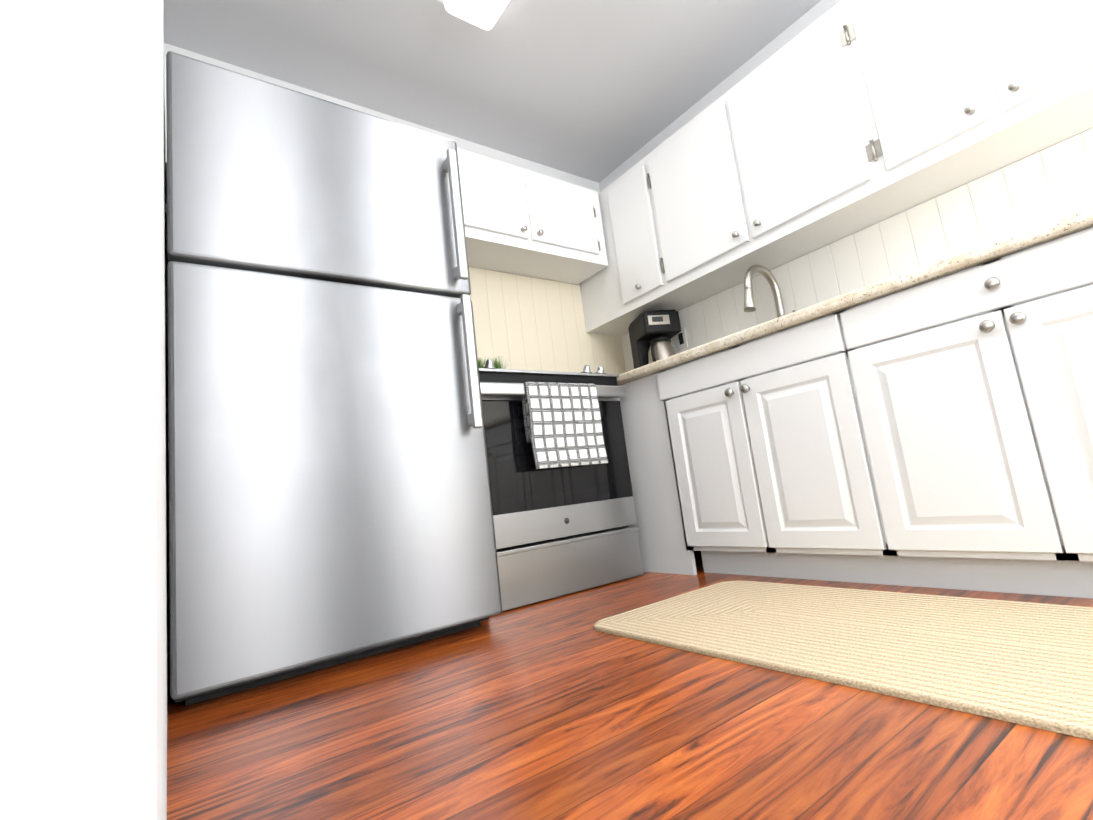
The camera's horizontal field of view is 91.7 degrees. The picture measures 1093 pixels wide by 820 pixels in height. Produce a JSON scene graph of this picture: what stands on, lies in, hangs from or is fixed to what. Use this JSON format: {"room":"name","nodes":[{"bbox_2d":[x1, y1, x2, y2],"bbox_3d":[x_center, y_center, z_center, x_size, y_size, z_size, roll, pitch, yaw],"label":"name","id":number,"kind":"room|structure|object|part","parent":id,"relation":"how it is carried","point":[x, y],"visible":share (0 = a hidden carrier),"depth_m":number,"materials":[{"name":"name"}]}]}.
{"room":"kitchen","nodes":[
{"label":"kitchen","id":0,"kind":"room"},
{"bbox_2d":[0,0,167,819],"bbox_3d":[-0.913,-0.550,1.150,0.135,2.449,2.150,0,-11,-36],"label":"wall","id":1,"kind":"structure","parent":0,"point":[83,610],"depth_m":0.20,"materials":[{"name":"white paint"}]},
{"bbox_2d":[164,43,599,653],"bbox_3d":[-0.528,-0.342,2.783,2.659,2.449,0.100,0,-11,-36],"label":"wall","id":2,"kind":"structure","parent":0,"point":[514,161],"depth_m":2.59,"materials":[{"name":"white paint"}]},
{"bbox_2d":[457,148,536,272],"bbox_3d":[-0.459,-1.044,2.735,0.662,0.472,0.315,0,-11,-36],"label":"upper cabinet","id":3,"kind":"object","parent":2,"relation":"attached to","point":[522,221],"depth_m":2.71,"materials":[{"name":"white wood"}]},
{"bbox_3d":[-0.301,-1.055,2.666,0.462,0.329,0.018,0,-11,-36],"label":"door","id":4,"kind":"part","parent":3,"relation":"part of","materials":[{"name":"white wood"}]},
{"bbox_3d":[-0.116,-0.935,2.737,0.030,0.030,0.034,0,-11,-36],"label":"knob","id":5,"kind":"part","parent":3,"relation":"part of","materials":[{"name":"grey metal"}]},
{"bbox_2d":[469,267,625,374],"bbox_3d":[-0.089,0.008,2.946,1.558,1.610,0.006,0,-11,-36],"label":"beadboard","id":6,"kind":"object","parent":2,"relation":"attached to","point":[524,323],"visible":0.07,"depth_m":3.08,"materials":[{"name":"beige wood"}]},
{"bbox_2d":[509,169,607,284],"bbox_3d":[0.032,-1.047,3.087,0.546,0.472,0.315,0,-11,-36],"label":"upper cabinet","id":7,"kind":"object","parent":2,"relation":"attached to","point":[567,220],"depth_m":2.98,"materials":[{"name":"white wood"}]},
{"bbox_3d":[-0.032,-0.935,2.796,0.030,0.030,0.034,0,-11,-36],"label":"knob","id":8,"kind":"part","parent":7,"relation":"part of","materials":[{"name":"grey metal"}]},
{"bbox_3d":[0.094,-1.058,2.948,0.462,0.329,0.018,0,-11,-36],"label":"door","id":9,"kind":"part","parent":7,"relation":"part of","materials":[{"name":"white wood"}]},
{"bbox_2d":[580,190,637,335],"bbox_3d":[0.419,-0.901,3.291,0.315,0.784,0.364,0,-11,-36],"label":"upper cabinet","id":10,"kind":"object","parent":2,"relation":"attached to","point":[601,305],"depth_m":3.18,"materials":[{"name":"white wood"}]},
{"bbox_2d":[164,0,820,182],"bbox_3d":[0.409,-1.955,1.458,2.659,0.100,3.900,0,-11,-36],"label":"ceiling","id":11,"kind":"structure","parent":0,"point":[598,91],"depth_m":2.52,"materials":[{"name":"white paint"}]},
{"bbox_2d":[437,0,509,29],"bbox_3d":[-0.274,-1.675,2.141,0.250,0.084,0.250,0,-11,-36],"label":"ceiling light","id":12,"kind":"object","parent":11,"relation":"attached to","point":[484,14],"visible":0.98,"depth_m":2.16,"materials":[{"name":"white"}]},
{"bbox_2d":[167,550,1092,819],"bbox_3d":[0.702,0.547,1.071,2.659,0.100,3.900,0,-11,-36],"label":"floor","id":13,"kind":"structure","parent":0,"point":[557,708],"depth_m":0.86,"materials":[{"name":"brown wood"}]},
{"bbox_2d":[166,51,501,705],"bbox_3d":[-0.802,-0.067,1.860,0.856,1.688,0.918,0,-11,-36],"label":"fridge","id":14,"kind":"object","parent":13,"relation":"on","point":[330,502],"visible":1,"depth_m":1.48,"materials":[{"name":"grey metal"}]},
{"bbox_2d":[166,51,471,301],"bbox_3d":[-0.658,-0.676,1.655,0.856,0.588,0.078,0,-11,-36],"label":"freezer","id":15,"kind":"object","parent":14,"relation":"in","point":[263,176],"depth_m":1.56,"materials":[{"name":"metal"}]},
{"bbox_3d":[-0.563,0.138,1.528,0.856,1.043,0.078,0,-11,-36],"label":"door","id":16,"kind":"part","parent":14,"relation":"part of","materials":[{"name":"metal"}]},
{"bbox_3d":[-0.342,-0.859,1.852,0.022,0.036,0.040,0,-11,-36],"label":"handle post","id":17,"kind":"part","parent":14,"relation":"part of","materials":[{"name":"silver metal"}]},
{"bbox_3d":[-0.303,-0.667,1.798,0.032,0.472,0.022,0,-11,-36],"label":"handle","id":18,"kind":"part","parent":14,"relation":"part of","materials":[{"name":"silver metal"}]},
{"bbox_3d":[-0.296,-0.464,1.791,0.022,0.036,0.040,0,-11,-36],"label":"handle post","id":19,"kind":"part","parent":14,"relation":"part of","materials":[{"name":"silver metal"}]},
{"bbox_3d":[-0.282,-0.341,1.772,0.022,0.036,0.040,0,-11,-36],"label":"handle post","id":20,"kind":"part","parent":14,"relation":"part of","materials":[{"name":"silver metal"}]},
{"bbox_3d":[-0.243,-0.161,1.720,0.032,0.447,0.022,0,-11,-36],"label":"handle","id":21,"kind":"part","parent":14,"relation":"part of","materials":[{"name":"silver metal"}]},
{"bbox_3d":[-0.238,0.029,1.715,0.022,0.036,0.040,0,-11,-36],"label":"handle post","id":22,"kind":"part","parent":14,"relation":"part of","materials":[{"name":"silver metal"}]},
{"bbox_2d":[479,359,643,610],"bbox_3d":[-0.115,0.311,2.390,0.779,0.949,0.725,0,-11,-36],"label":"stove","id":23,"kind":"object","parent":13,"relation":"on","point":[562,531],"visible":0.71,"depth_m":2.09,"materials":[{"name":"grey metal"}]},
{"bbox_3d":[-0.229,-0.180,2.112,0.048,0.042,0.047,0,-11,-36],"label":"knob","id":24,"kind":"part","parent":23,"relation":"part of","materials":[{"name":"silver metal"}]},
{"bbox_2d":[478,356,506,368],"bbox_3d":[-0.281,-0.170,2.632,0.239,0.191,0.226,0,-11,-36],"label":"potted plant","id":25,"kind":"object","parent":23,"relation":"on","point":[496,365],"visible":0.25,"depth_m":2.63,"materials":[{"name":"green plant"}]},
{"bbox_3d":[0.046,-0.080,2.161,0.753,0.051,0.026,0,-11,-36],"label":"handle","id":26,"kind":"part","parent":23,"relation":"part of","materials":[{"name":"silver metal"}]},
{"bbox_3d":[0.082,0.620,2.117,0.769,0.206,0.062,0,-11,-36],"label":"drawer","id":27,"kind":"part","parent":23,"relation":"part of","materials":[{"name":"silver metal"}]},
{"bbox_2d":[521,382,607,468],"bbox_3d":[0.075,0.057,2.143,0.367,0.342,0.047,0,-11,-36],"label":"towel","id":28,"kind":"object","parent":23,"relation":"hanging from","point":[562,425],"visible":0.98,"depth_m":2.12,"materials":[{"name":"white fabric"}]},
{"bbox_3d":[0.180,-0.183,2.405,0.048,0.042,0.047,0,-11,-36],"label":"knob","id":29,"kind":"part","parent":23,"relation":"part of","materials":[{"name":"silver metal"}]},
{"bbox_3d":[0.248,-0.183,2.453,0.048,0.042,0.047,0,-11,-36],"label":"knob","id":30,"kind":"part","parent":23,"relation":"part of","materials":[{"name":"silver metal"}]},
{"bbox_2d":[619,375,682,573],"bbox_3d":[0.573,0.334,2.771,0.680,0.864,0.893,0,-11,-36],"label":"base cabinet","id":31,"kind":"object","parent":13,"relation":"on","point":[659,549],"depth_m":2.38,"materials":[{"name":"white wood"}]},
{"bbox_2d":[617,205,1092,385],"bbox_3d":[1.182,-0.395,1.883,0.706,0.154,3.292,0,-11,-36],"label":"countertop","id":32,"kind":"structure","parent":31,"relation":"on","point":[1050,230],"depth_m":1.53,"materials":[{"name":"stone"}]},
{"bbox_2d":[628,309,680,368],"bbox_3d":[0.624,-0.331,2.971,0.213,0.408,0.278,-5,-9,-12],"label":"coffee maker","id":33,"kind":"object","parent":32,"relation":"on","point":[652,333],"visible":0.58,"depth_m":2.89,"materials":[{"name":"black plastic"}]},
{"bbox_3d":[0.599,-0.523,3.014,0.263,0.013,0.283,0,-11,-36],"label":"lid","id":34,"kind":"part","parent":33,"relation":"part of","materials":[{"name":"black plastic"}]},
{"bbox_3d":[0.578,-0.287,2.839,0.062,0.156,0.038,0,-11,-36],"label":"handle","id":35,"kind":"part","parent":33,"relation":"part of","materials":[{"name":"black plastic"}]},
{"bbox_3d":[0.609,-0.488,2.874,0.113,0.054,0.053,0,-11,-36],"label":"panel","id":36,"kind":"part","parent":33,"relation":"part of","materials":[{"name":"silver metal"}]},
{"bbox_2d":[744,265,795,316],"bbox_3d":[1.010,-0.468,2.410,0.310,0.417,0.100,0,-11,-36],"label":"faucet","id":37,"kind":"object","parent":32,"relation":"on","point":[749,301],"visible":0.5,"depth_m":2.42,"materials":[{"name":"silver metal"}]},
{"bbox_2d":[651,317,878,583],"bbox_3d":[1.034,0.180,2.126,0.680,0.864,0.801,0,-11,-36],"label":"base cabinet","id":38,"kind":"object","parent":13,"relation":"on","point":[761,481],"depth_m":1.90,"materials":[{"name":"white wood"}]},
{"bbox_3d":[0.654,0.227,2.090,0.020,0.609,0.361,0,-11,-36],"label":"door","id":39,"kind":"part","parent":38,"relation":"part of","materials":[{"name":"white wood"}]},
{"bbox_3d":[0.688,-0.065,1.993,0.034,0.033,0.033,0,-11,-36],"label":"knob","id":40,"kind":"part","parent":38,"relation":"part of","materials":[{"name":"grey metal"}]},
{"bbox_3d":[0.727,-0.078,1.939,0.034,0.033,0.033,0,-11,-36],"label":"knob","id":41,"kind":"part","parent":38,"relation":"part of","materials":[{"name":"grey metal"}]},
{"bbox_3d":[0.715,-0.172,2.000,0.020,0.120,0.780,0,-11,-36],"label":"drawer","id":42,"kind":"part","parent":38,"relation":"part of","materials":[{"name":"white wood"}]},
{"bbox_3d":[0.872,0.154,1.785,0.020,0.609,0.378,0,-11,-36],"label":"door","id":43,"kind":"part","parent":38,"relation":"part of","materials":[{"name":"white wood"}]},
{"bbox_2d":[594,580,1092,739],"bbox_3d":[1.032,0.419,0.862,0.695,0.011,2.240,0,-11,-36],"label":"rug","id":44,"kind":"object","parent":13,"relation":"on","point":[1030,664],"visible":0.98,"depth_m":1.12,"materials":[{"name":"fabric"}]},
{"bbox_2d":[823,227,1092,597],"bbox_3d":[1.474,0.033,1.509,0.680,0.864,0.824,0,-11,-36],"label":"base cabinet","id":45,"kind":"object","parent":13,"relation":"on","point":[937,433],"depth_m":1.40,"materials":[{"name":"white wood"}]},
{"bbox_3d":[1.095,0.080,1.471,0.020,0.609,0.383,0,-11,-36],"label":"door","id":46,"kind":"part","parent":45,"relation":"part of","materials":[{"name":"white wood"}]},
{"bbox_3d":[1.163,-0.322,1.372,0.020,0.120,0.772,0,-11,-36],"label":"drawer","id":47,"kind":"part","parent":45,"relation":"part of","materials":[{"name":"white wood"}]},
{"bbox_3d":[1.136,-0.215,1.365,0.034,0.033,0.033,0,-11,-36],"label":"knob","id":48,"kind":"part","parent":45,"relation":"part of","materials":[{"name":"grey metal"}]},
{"bbox_3d":[1.142,-0.322,1.356,0.034,0.033,0.033,0,-11,-36],"label":"knob","id":49,"kind":"part","parent":45,"relation":"part of","materials":[{"name":"grey metal"}]},
{"bbox_3d":[1.171,-0.227,1.316,0.034,0.033,0.033,0,-11,-36],"label":"knob","id":50,"kind":"part","parent":45,"relation":"part of","materials":[{"name":"grey metal"}]},
{"bbox_3d":[1.317,0.006,1.160,0.020,0.609,0.383,0,-11,-36],"label":"door","id":51,"kind":"part","parent":45,"relation":"part of","materials":[{"name":"white wood"}]},
{"bbox_2d":[599,0,1091,333],"bbox_3d":[1.596,-0.711,2.008,0.100,2.449,3.700,0,-11,-36],"label":"wall","id":52,"kind":"structure","parent":0,"point":[794,29],"depth_m":2.79,"materials":[{"name":"white paint"}]},
{"bbox_2d":[604,161,695,315],"bbox_3d":[0.610,-0.965,3.023,0.315,0.784,0.308,0,-11,-36],"label":"upper cabinet","id":53,"kind":"object","parent":52,"relation":"attached to","point":[625,202],"depth_m":2.95,"materials":[{"name":"white wood"}]},
{"bbox_3d":[0.485,-0.964,2.943,0.018,0.685,0.291,0,-11,-36],"label":"door","id":54,"kind":"part","parent":53,"relation":"part of","materials":[{"name":"white wood"}]},
{"bbox_3d":[0.498,-0.671,2.883,0.034,0.030,0.030,0,-11,-36],"label":"knob","id":55,"kind":"part","parent":53,"relation":"part of","materials":[{"name":"grey metal"}]},
{"bbox_2d":[640,8,909,302],"bbox_3d":[0.994,-1.094,2.484,0.315,0.784,1.039,0,-11,-36],"label":"upper cabinet","id":56,"kind":"object","parent":52,"relation":"attached to","point":[841,119],"depth_m":2.31,"materials":[{"name":"white wood"}]},
{"bbox_3d":[0.725,-1.044,2.607,0.018,0.685,0.485,0,-11,-36],"label":"door","id":57,"kind":"part","parent":56,"relation":"part of","materials":[{"name":"white wood"}]},
{"bbox_3d":[0.851,-0.789,2.388,0.034,0.030,0.030,0,-11,-36],"label":"knob","id":58,"kind":"part","parent":56,"relation":"part of","materials":[{"name":"grey metal"}]},
{"bbox_3d":[0.914,-0.810,2.300,0.034,0.030,0.030,0,-11,-36],"label":"knob","id":59,"kind":"part","parent":56,"relation":"part of","materials":[{"name":"grey metal"}]},
{"bbox_3d":[1.014,-1.140,2.201,0.018,0.685,0.488,0,-11,-36],"label":"door","id":60,"kind":"part","parent":56,"relation":"part of","materials":[{"name":"white wood"}]},
{"bbox_2d":[621,128,1092,371],"bbox_3d":[1.484,-0.559,2.076,0.006,0.498,3.394,0,-11,-36],"label":"beadboard","id":61,"kind":"object","parent":52,"relation":"attached to","point":[1050,183],"visible":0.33,"depth_m":2.09,"materials":[{"name":"beige wood"}]},
{"bbox_2d":[676,327,687,349],"bbox_3d":[0.777,-0.410,3.054,0.007,0.115,0.070,0,-11,-36],"label":"electrical outlet","id":62,"kind":"object","parent":61,"relation":"attached to","point":[681,338],"visible":0.83,"depth_m":3.05,"materials":[{"name":"white plastic"}]},
{"bbox_2d":[678,332,684,344],"bbox_3d":[0.775,-0.410,3.052,0.002,0.065,0.030,0,-11,-36],"label":"socket","id":63,"kind":"object","parent":62,"relation":"attached to","point":[681,335],"depth_m":3.05,"materials":[{"name":"black"}]},
{"bbox_2d":[832,0,1019,207],"bbox_3d":[1.390,-1.226,1.930,0.315,0.784,0.348,0,-11,-36],"label":"upper cabinet","id":64,"kind":"object","parent":52,"relation":"attached to","point":[922,109],"depth_m":1.85,"materials":[{"name":"white wood"}]},
{"bbox_3d":[1.275,-1.227,1.836,0.018,0.685,0.310,0,-11,-36],"label":"door","id":65,"kind":"part","parent":64,"relation":"part of","materials":[{"name":"white wood"}]},
{"bbox_3d":[1.350,-0.956,1.689,0.034,0.030,0.030,0,-11,-36],"label":"knob","id":66,"kind":"part","parent":64,"relation":"part of","materials":[{"name":"grey metal"}]},
{"bbox_2d":[960,0,1092,159],"bbox_3d":[1.621,-1.303,1.606,0.315,0.784,0.463,0,-11,-36],"label":"upper cabinet","id":67,"kind":"object","parent":52,"relation":"attached to","point":[1034,58],"depth_m":1.60,"materials":[{"name":"white wood"}]},
{"bbox_3d":[1.413,-0.977,1.601,0.034,0.030,0.030,0,-11,-36],"label":"knob","id":68,"kind":"part","parent":67,"relation":"part of","materials":[{"name":"grey metal"}]},
{"bbox_3d":[1.500,-1.303,1.520,0.018,0.685,0.444,0,-11,-36],"label":"door","id":69,"kind":"part","parent":67,"relation":"part of","materials":[{"name":"white wood"}]}
]}

